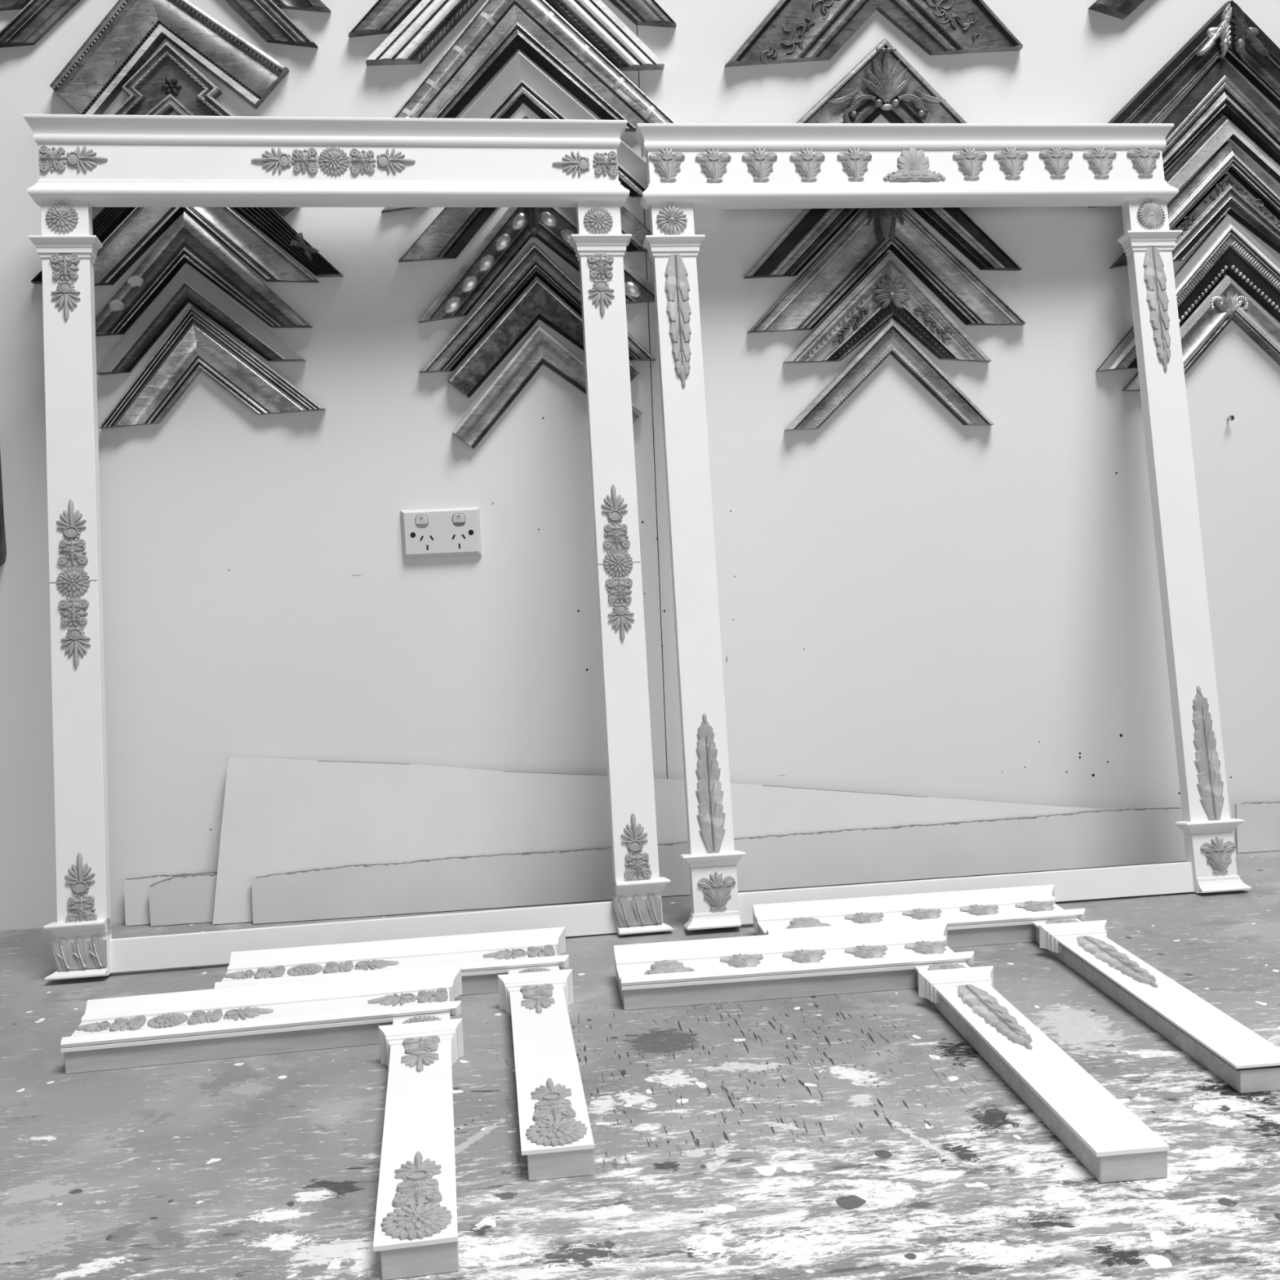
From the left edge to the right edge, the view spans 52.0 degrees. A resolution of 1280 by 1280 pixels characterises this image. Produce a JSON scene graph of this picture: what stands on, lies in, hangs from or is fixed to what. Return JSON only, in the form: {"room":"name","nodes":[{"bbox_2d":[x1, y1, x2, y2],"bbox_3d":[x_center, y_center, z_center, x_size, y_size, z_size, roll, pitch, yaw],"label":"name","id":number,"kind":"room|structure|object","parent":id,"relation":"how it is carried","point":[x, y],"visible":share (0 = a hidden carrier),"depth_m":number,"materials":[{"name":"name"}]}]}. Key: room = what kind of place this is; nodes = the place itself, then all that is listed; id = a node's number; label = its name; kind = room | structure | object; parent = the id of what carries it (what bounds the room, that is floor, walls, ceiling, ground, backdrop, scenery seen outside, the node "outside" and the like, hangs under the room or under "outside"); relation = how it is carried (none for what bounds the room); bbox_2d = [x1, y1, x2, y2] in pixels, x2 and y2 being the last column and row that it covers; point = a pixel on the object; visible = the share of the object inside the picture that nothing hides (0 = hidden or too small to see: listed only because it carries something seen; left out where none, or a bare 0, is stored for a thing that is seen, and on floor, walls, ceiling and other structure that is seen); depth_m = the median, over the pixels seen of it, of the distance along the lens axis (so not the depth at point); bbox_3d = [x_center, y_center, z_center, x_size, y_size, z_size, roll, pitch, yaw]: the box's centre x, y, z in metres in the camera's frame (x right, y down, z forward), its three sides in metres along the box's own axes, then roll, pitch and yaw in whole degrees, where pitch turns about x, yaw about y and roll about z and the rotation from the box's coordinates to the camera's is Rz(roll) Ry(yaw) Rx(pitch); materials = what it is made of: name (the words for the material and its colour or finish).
{"room":"picture framing workshop","nodes":[
{"label":"picture framing workshop","id":0,"kind":"room"},
{"bbox_2d":[0,0,1279,931],"bbox_3d":[0.042,-0.218,2.026,4.300,2.900,0.050,-3,4,-6],"label":"wall","id":1,"kind":"structure","parent":0,"point":[914,599],"depth_m":1.99,"materials":[{"name":"paint"}]},
{"bbox_2d":[0,453,6,566],"bbox_3d":[-0.942,-0.197,1.893,0.041,0.201,0.020,-3,4,-6],"label":"batten","id":2,"kind":"object","parent":1,"relation":"attached to","point":[2,537],"visible":1,"depth_m":1.90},
{"bbox_2d":[0,0,318,48],"bbox_3d":[-0.698,-0.961,1.869,0.454,0.224,0.022,-3,4,-6],"label":"sample","id":3,"kind":"object","parent":1,"relation":"attached to","point":[37,18],"visible":1,"depth_m":1.87,"materials":[{"name":"black wood"}]},
{"bbox_2d":[0,0,331,13],"bbox_3d":[-0.699,-1.023,1.866,0.495,0.247,0.020,-3,4,-6],"label":"sample","id":4,"kind":"object","parent":1,"relation":"attached to","point":[318,6],"visible":0.92,"depth_m":1.89,"materials":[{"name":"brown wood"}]},
{"bbox_2d":[49,0,288,115],"bbox_3d":[-0.675,-0.849,1.876,0.332,0.210,0.026,-3,4,-6],"label":"sample","id":5,"kind":"object","parent":1,"relation":"attached to","point":[130,33],"visible":1,"depth_m":1.87,"materials":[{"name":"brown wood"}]},
{"bbox_2d":[111,41,234,115],"bbox_3d":[-0.671,-0.794,1.881,0.204,0.119,0.024,-3,4,-6],"label":"sample","id":6,"kind":"object","parent":1,"relation":"attached to","point":[167,82],"visible":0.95,"depth_m":1.88,"materials":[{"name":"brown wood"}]},
{"bbox_2d":[31,207,343,284],"bbox_3d":[-0.658,-0.629,1.895,0.439,0.215,0.019,-3,4,-6],"label":"sample","id":7,"kind":"object","parent":1,"relation":"attached to","point":[266,220],"visible":0.41,"depth_m":1.90,"materials":[{"name":"black paint"}]},
{"bbox_2d":[92,207,295,217],"bbox_3d":[-0.652,-0.677,1.892,0.317,0.130,0.020,-3,4,-6],"label":"sample","id":8,"kind":"object","parent":1,"relation":"attached to","point":[283,211],"visible":0.02,"depth_m":1.90,"materials":[{"name":"black wood"}]},
{"bbox_2d":[96,264,306,374],"bbox_3d":[-0.641,-0.467,1.905,0.296,0.152,0.022,-3,4,-6],"label":"sample","id":9,"kind":"object","parent":1,"relation":"attached to","point":[186,286],"visible":1,"depth_m":1.90,"materials":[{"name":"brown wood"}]},
{"bbox_2d":[95,211,312,336],"bbox_3d":[-0.646,-0.532,1.900,0.326,0.173,0.025,-3,4,-6],"label":"sample","id":10,"kind":"object","parent":1,"relation":"attached to","point":[186,241],"visible":0.98,"depth_m":1.89,"materials":[{"name":"black wood"}]},
{"bbox_2d":[93,207,319,285],"bbox_3d":[-0.653,-0.601,1.897,0.360,0.169,0.021,-3,4,-6],"label":"sample","id":11,"kind":"object","parent":1,"relation":"attached to","point":[143,227],"visible":0.8,"depth_m":1.90,"materials":[{"name":"grey wood"}]},
{"bbox_2d":[98,306,325,428],"bbox_3d":[-0.627,-0.401,1.911,0.323,0.172,0.022,-3,4,-6],"label":"sample","id":12,"kind":"object","parent":1,"relation":"attached to","point":[196,344],"visible":1,"depth_m":1.91,"materials":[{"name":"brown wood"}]},
{"bbox_2d":[400,506,481,559],"bbox_3d":[-0.298,-0.160,1.963,0.117,0.072,0.015,-3,4,-6],"label":"power outlet","id":13,"kind":"object","parent":1,"relation":"attached to","point":[456,531],"visible":1,"depth_m":1.96,"materials":[{"name":"plastic"}]},
{"bbox_2d":[415,515,427,524],"bbox_3d":[-0.325,-0.177,1.954,0.017,0.017,0.004,-3,4,-6],"label":"rocker switch","id":14,"kind":"object","parent":13,"relation":"attached to","point":[420,519],"depth_m":1.95,"materials":[{"name":"white plastic"}]},
{"bbox_2d":[453,513,464,522],"bbox_3d":[-0.271,-0.180,1.960,0.017,0.017,0.004,-3,4,-6],"label":"rocker switch","id":15,"kind":"object","parent":13,"relation":"attached to","point":[457,517],"depth_m":1.96,"materials":[{"name":"white plastic"}]},
{"bbox_2d":[348,0,676,37],"bbox_3d":[-0.189,-1.020,1.916,0.481,0.263,0.023,-3,4,-6],"label":"sample","id":16,"kind":"object","parent":1,"relation":"attached to","point":[384,16],"visible":1,"depth_m":1.91,"materials":[{"name":"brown wood"}]},
{"bbox_2d":[381,51,648,213],"bbox_3d":[-0.161,-0.753,1.938,0.450,0.228,0.018,-3,4,-6],"label":"sample","id":17,"kind":"object","parent":1,"relation":"attached to","point":[521,82],"visible":0.39,"depth_m":1.93,"materials":[{"name":"black paint"}]},
{"bbox_2d":[365,0,664,71],"bbox_3d":[-0.185,-0.951,1.919,0.437,0.224,0.027,-3,4,-6],"label":"sample","id":18,"kind":"object","parent":1,"relation":"attached to","point":[430,21],"visible":1,"depth_m":1.92,"materials":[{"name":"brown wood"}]},
{"bbox_2d":[398,115,650,262],"bbox_3d":[-0.160,-0.671,1.943,0.403,0.207,0.018,-3,4,-6],"label":"sample","id":19,"kind":"object","parent":1,"relation":"attached to","point":[453,228],"visible":0.29,"depth_m":1.93,"materials":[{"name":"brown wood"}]},
{"bbox_2d":[392,0,675,132],"bbox_3d":[-0.162,-0.866,1.927,0.448,0.233,0.025,-3,4,-6],"label":"sample","id":20,"kind":"object","parent":1,"relation":"attached to","point":[499,28],"visible":0.98,"depth_m":1.92,"materials":[{"name":"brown wood"}]},
{"bbox_2d":[418,207,654,323],"bbox_3d":[-0.145,-0.580,1.947,0.375,0.204,0.025,-3,4,-6],"label":"sample","id":21,"kind":"object","parent":1,"relation":"attached to","point":[554,227],"visible":0.73,"depth_m":1.94,"materials":[{"name":"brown wood"}]},
{"bbox_2d":[418,242,656,373],"bbox_3d":[-0.155,-0.498,1.954,0.355,0.187,0.020,-3,4,-6],"label":"sample","id":22,"kind":"object","parent":1,"relation":"attached to","point":[535,262],"visible":0.78,"depth_m":1.94,"materials":[{"name":"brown wood"}]},
{"bbox_2d":[447,277,639,398],"bbox_3d":[-0.145,-0.453,1.956,0.287,0.173,0.023,-3,4,-6],"label":"sample","id":23,"kind":"object","parent":1,"relation":"attached to","point":[537,302],"visible":0.79,"depth_m":1.94,"materials":[{"name":"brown wood"}]},
{"bbox_2d":[452,324,642,448],"bbox_3d":[-0.140,-0.381,1.962,0.286,0.180,0.022,-3,4,-6],"label":"sample","id":24,"kind":"object","parent":1,"relation":"attached to","point":[540,348],"visible":0.74,"depth_m":1.95,"materials":[{"name":"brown wood"}]},
{"bbox_2d":[724,0,1022,66],"bbox_3d":[0.351,-1.001,1.971,0.460,0.264,0.024,-3,4,-6],"label":"sample","id":25,"kind":"object","parent":1,"relation":"attached to","point":[793,31],"visible":1,"depth_m":1.97,"materials":[{"name":"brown wood"}]},
{"bbox_2d":[795,38,966,123],"bbox_3d":[0.360,-0.795,1.984,0.463,0.223,0.026,-3,4,-6],"label":"sample","id":26,"kind":"object","parent":1,"relation":"attached to","point":[884,83],"visible":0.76,"depth_m":1.98,"materials":[{"name":"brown wood"}]},
{"bbox_2d":[743,207,1022,278],"bbox_3d":[0.369,-0.668,1.995,0.434,0.221,0.022,-3,4,-6],"label":"sample","id":27,"kind":"object","parent":1,"relation":"attached to","point":[813,228],"visible":0.54,"depth_m":1.99,"materials":[{"name":"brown wood"}]},
{"bbox_2d":[746,208,1026,333],"bbox_3d":[0.376,-0.583,2.000,0.436,0.211,0.024,-3,4,-6],"label":"sample","id":28,"kind":"object","parent":1,"relation":"attached to","point":[873,232],"visible":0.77,"depth_m":2.00,"materials":[{"name":"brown wood"}]},
{"bbox_2d":[782,251,991,363],"bbox_3d":[0.378,-0.507,2.004,0.325,0.170,0.026,-3,4,-6],"label":"sample","id":29,"kind":"object","parent":1,"relation":"attached to","point":[888,291],"visible":1,"depth_m":2.00,"materials":[{"name":"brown wood"}]},
{"bbox_2d":[872,273,911,308],"bbox_3d":[0.383,-0.531,1.995,0.058,0.052,0.010,-3,4,-6],"label":"flower","id":30,"kind":"object","parent":29,"relation":"on","point":[890,291],"depth_m":2.00,"materials":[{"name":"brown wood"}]},
{"bbox_2d":[784,320,994,431],"bbox_3d":[0.382,-0.408,2.014,0.328,0.164,0.020,-3,4,-6],"label":"sample","id":31,"kind":"object","parent":1,"relation":"attached to","point":[891,339],"visible":1,"depth_m":2.01,"materials":[{"name":"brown wood"}]},
{"bbox_2d":[1088,0,1144,19],"bbox_3d":[0.905,-1.068,2.023,0.438,0.208,0.025,-3,4,-6],"label":"sample","id":32,"kind":"object","parent":1,"relation":"attached to","point":[1120,9],"visible":1,"depth_m":2.01,"materials":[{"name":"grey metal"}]},
{"bbox_2d":[1088,57,1279,208],"bbox_3d":[0.914,-0.794,2.043,0.444,0.224,0.020,-3,4,-6],"label":"sample","id":33,"kind":"object","parent":1,"relation":"attached to","point":[1221,90],"visible":0.72,"depth_m":2.04,"materials":[{"name":"black paint"}]},
{"bbox_2d":[1096,214,1279,371],"bbox_3d":[0.937,-0.548,2.060,0.456,0.236,0.023,-3,4,-6],"label":"sample","id":34,"kind":"object","parent":1,"relation":"attached to","point":[1228,249],"visible":0.78,"depth_m":2.05,"materials":[{"name":"grey paint"}]},
{"bbox_2d":[1107,0,1279,123],"bbox_3d":[0.910,-0.858,2.035,0.551,0.262,0.027,-3,4,-6],"label":"sample","id":35,"kind":"object","parent":1,"relation":"attached to","point":[1230,33],"visible":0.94,"depth_m":2.03,"materials":[{"name":"black paint"}]},
{"bbox_2d":[1109,141,1279,268],"bbox_3d":[0.929,-0.684,2.051,0.400,0.191,0.022,-3,4,-6],"label":"sample","id":36,"kind":"object","parent":1,"relation":"attached to","point":[1229,158],"visible":0.71,"depth_m":2.04,"materials":[{"name":"black paint"}]},
{"bbox_2d":[1122,275,1279,391],"bbox_3d":[0.934,-0.482,2.064,0.360,0.181,0.022,-3,4,-6],"label":"sample","id":37,"kind":"object","parent":1,"relation":"attached to","point":[1227,301],"visible":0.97,"depth_m":2.06,"materials":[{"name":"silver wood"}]},
{"bbox_2d":[1164,114,1279,189],"bbox_3d":[0.919,-0.750,2.049,0.302,0.139,0.015,-3,4,-6],"label":"sample","id":38,"kind":"object","parent":1,"relation":"attached to","point":[1222,129],"visible":0.85,"depth_m":2.04,"materials":[{"name":"black paint"}]},
{"bbox_2d":[1171,173,1279,261],"bbox_3d":[0.924,-0.661,2.053,0.293,0.137,0.020,-3,4,-6],"label":"sample","id":39,"kind":"object","parent":1,"relation":"attached to","point":[1228,196],"visible":0.84,"depth_m":2.05,"materials":[{"name":"black paint"}]},
{"bbox_2d":[1226,415,1234,420],"bbox_3d":[0.934,-0.351,2.077,0.009,0.009,0.013,-3,4,-6],"label":"screw","id":40,"kind":"object","parent":1,"relation":"attached to","point":[1231,417],"visible":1,"depth_m":2.07,"materials":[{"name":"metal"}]},
{"bbox_3d":[0.282,1.397,-0.139,6.400,0.050,4.500,-3,4,-6],"label":"floor","id":41,"kind":"structure","parent":0,"visible":0},
{"bbox_2d":[0,848,1279,1279],"bbox_3d":[0.101,0.847,1.435,2.700,0.850,1.269,-3,4,-6],"label":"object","id":42,"kind":"structure","parent":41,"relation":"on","point":[856,1135],"depth_m":1.17,"materials":[{"name":"paint"}]},
{"bbox_2d":[124,871,217,925],"bbox_3d":[-0.612,0.379,1.956,0.302,0.071,0.010,-3,4,-6],"label":"board offcut","id":43,"kind":"object","parent":42,"relation":"on","point":[137,912],"visible":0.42,"depth_m":1.94,"materials":[{"name":"white wood"}]},
{"bbox_2d":[148,873,217,925],"bbox_3d":[-0.591,0.379,1.946,0.266,0.072,0.011,-3,4,-6],"label":"board offcut","id":44,"kind":"object","parent":42,"relation":"on","point":[184,899],"visible":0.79,"depth_m":1.94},
{"bbox_2d":[60,967,463,1279],"bbox_3d":[-0.369,0.434,1.220,0.417,0.043,0.592,-3,4,-9],"label":"sample","id":45,"kind":"object","parent":42,"relation":"on","point":[408,1014],"visible":1,"depth_m":1.39,"materials":[{"name":"white paint"}]},
{"bbox_2d":[22,114,673,980],"bbox_3d":[-0.390,-0.152,1.788,0.819,1.140,0.200,-3,4,-8],"label":"surround","id":46,"kind":"object","parent":42,"relation":"on","point":[86,162],"visible":1,"depth_m":1.79,"materials":[{"name":"white paint"}]},
{"bbox_2d":[214,926,595,1181],"bbox_3d":[-0.266,0.419,1.371,0.417,0.043,0.598,-3,4,-7],"label":"sample","id":47,"kind":"object","parent":42,"relation":"on","point":[523,966],"visible":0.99,"depth_m":1.51,"materials":[{"name":"white paint"}]},
{"bbox_2d":[212,756,1120,924],"bbox_3d":[0.067,0.262,2.004,1.409,0.242,0.038,-3,4,-6],"label":"board offcut","id":48,"kind":"object","parent":42,"relation":"on","point":[280,815],"visible":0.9,"depth_m":1.97,"materials":[{"name":"white wood"}]},
{"bbox_2d":[251,803,1236,924],"bbox_3d":[0.184,0.336,1.997,1.515,0.087,0.018,-3,4,-6],"label":"board offcut","id":49,"kind":"object","parent":42,"relation":"on","point":[1122,837],"visible":0.83,"depth_m":2.00,"materials":[{"name":"white wood"}]},
{"bbox_2d":[613,922,1169,1182],"bbox_3d":[0.204,0.403,1.328,0.417,0.043,0.592,-3,4,-5],"label":"sample","id":50,"kind":"object","parent":42,"relation":"on","point":[1107,1138],"visible":1,"depth_m":1.50,"materials":[{"name":"white paint"}]},
{"bbox_2d":[720,953,763,968],"bbox_3d":[0.123,0.381,1.560,0.053,0.005,0.051,-3,4,-5],"label":"ornament","id":51,"kind":"object","parent":50,"relation":"on","point":[726,960],"depth_m":1.56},
{"bbox_2d":[782,949,826,963],"bbox_3d":[0.198,0.378,1.567,0.053,0.005,0.051,-3,4,-5],"label":"ornament","id":52,"kind":"object","parent":50,"relation":"on","point":[789,956],"depth_m":1.57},
{"bbox_2d":[844,944,887,959],"bbox_3d":[0.274,0.374,1.575,0.053,0.005,0.051,-3,4,-5],"label":"ornament","id":53,"kind":"object","parent":50,"relation":"on","point":[851,951],"depth_m":1.57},
{"bbox_2d":[904,940,946,954],"bbox_3d":[0.347,0.370,1.581,0.053,0.005,0.051,-3,4,-5],"label":"ornament","id":54,"kind":"object","parent":50,"relation":"on","point":[911,947],"depth_m":1.58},
{"bbox_2d":[634,123,1251,930],"bbox_3d":[0.433,-0.192,1.894,0.818,1.136,0.228,-3,4,-7],"label":"surround","id":55,"kind":"object","parent":42,"relation":"on","point":[691,166],"visible":1,"depth_m":1.91,"materials":[{"name":"white paint"}]},
{"bbox_2d":[648,147,684,181],"bbox_3d":[0.040,-0.689,1.897,0.053,0.051,0.005,-3,-6,-7],"label":"vase","id":56,"kind":"object","parent":55,"relation":"on","point":[667,164],"depth_m":1.90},
{"bbox_2d":[695,147,731,181],"bbox_3d":[0.107,-0.691,1.904,0.053,0.051,0.005,-3,-6,-7],"label":"vase","id":57,"kind":"object","parent":55,"relation":"on","point":[713,164],"depth_m":1.90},
{"bbox_2d":[697,871,735,909],"bbox_3d":[0.105,0.342,1.790,0.053,0.051,0.005,-3,-6,-7],"label":"ornament","id":58,"kind":"object","parent":55,"relation":"on","point":[715,890],"depth_m":1.79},
{"bbox_2d":[742,147,777,181],"bbox_3d":[0.175,-0.695,1.913,0.053,0.051,0.005,-3,-6,-7],"label":"vase","id":59,"kind":"object","parent":55,"relation":"on","point":[759,163],"depth_m":1.91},
{"bbox_2d":[789,147,825,180],"bbox_3d":[0.246,-0.698,1.921,0.053,0.051,0.005,-3,-6,-7],"label":"vase","id":60,"kind":"object","parent":55,"relation":"on","point":[807,164],"depth_m":1.92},
{"bbox_2d":[836,146,871,180],"bbox_3d":[0.317,-0.702,1.929,0.053,0.051,0.005,-3,-6,-7],"label":"vase","id":61,"kind":"object","parent":55,"relation":"on","point":[855,162],"depth_m":1.93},
{"bbox_2d":[952,146,986,179],"bbox_3d":[0.491,-0.710,1.950,0.053,0.051,0.005,-3,-6,-7],"label":"vase","id":62,"kind":"object","parent":55,"relation":"on","point":[968,162],"depth_m":1.95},
{"bbox_2d":[993,146,1027,178],"bbox_3d":[0.555,-0.714,1.957,0.053,0.051,0.005,-3,-6,-7],"label":"vase","id":63,"kind":"object","parent":55,"relation":"on","point":[1009,162],"depth_m":1.96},
{"bbox_2d":[1039,146,1072,177],"bbox_3d":[0.625,-0.718,1.966,0.053,0.051,0.005,-3,-6,-7],"label":"vase","id":64,"kind":"object","parent":55,"relation":"on","point":[1055,161],"depth_m":1.96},
{"bbox_2d":[1082,146,1116,177],"bbox_3d":[0.693,-0.721,1.974,0.053,0.051,0.005,-3,-6,-7],"label":"vase","id":65,"kind":"object","parent":55,"relation":"on","point":[1100,161],"depth_m":1.97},
{"bbox_2d":[1126,146,1160,177],"bbox_3d":[0.762,-0.725,1.982,0.053,0.051,0.005,-3,-6,-7],"label":"vase","id":66,"kind":"object","parent":55,"relation":"on","point":[1144,160],"depth_m":1.98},
{"bbox_2d":[1200,836,1235,872],"bbox_3d":[0.828,0.307,1.875,0.053,0.051,0.005,-3,-6,-7],"label":"ornament","id":67,"kind":"object","parent":55,"relation":"on","point":[1217,854],"depth_m":1.87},
{"bbox_2d":[752,884,1279,1093],"bbox_3d":[0.387,0.384,1.485,0.417,0.043,0.592,-3,4,-5],"label":"sample","id":68,"kind":"object","parent":42,"relation":"on","point":[1237,1055],"visible":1,"depth_m":1.61,"materials":[{"name":"white paint"}]},
{"bbox_2d":[844,911,884,924],"bbox_3d":[0.296,0.364,1.716,0.053,0.005,0.051,-3,4,-5],"label":"ornament","id":69,"kind":"object","parent":68,"relation":"on","point":[850,917],"depth_m":1.72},
{"bbox_2d":[902,907,941,919],"bbox_3d":[0.373,0.360,1.723,0.053,0.005,0.051,-3,4,-5],"label":"ornament","id":70,"kind":"object","parent":68,"relation":"on","point":[908,913],"depth_m":1.73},
{"bbox_2d":[960,904,998,915],"bbox_3d":[0.451,0.356,1.730,0.053,0.005,0.051,-3,4,-5],"label":"ornament","id":71,"kind":"object","parent":68,"relation":"on","point":[965,909],"depth_m":1.73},
{"bbox_2d":[1014,900,1054,911],"bbox_3d":[0.527,0.353,1.738,0.053,0.005,0.051,-3,4,-5],"label":"ornament","id":72,"kind":"object","parent":68,"relation":"on","point":[1020,905],"depth_m":1.74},
{"bbox_2d":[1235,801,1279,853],"bbox_3d":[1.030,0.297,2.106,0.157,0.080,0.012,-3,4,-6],"label":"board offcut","id":73,"kind":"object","parent":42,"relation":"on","point":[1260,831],"visible":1,"depth_m":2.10,"materials":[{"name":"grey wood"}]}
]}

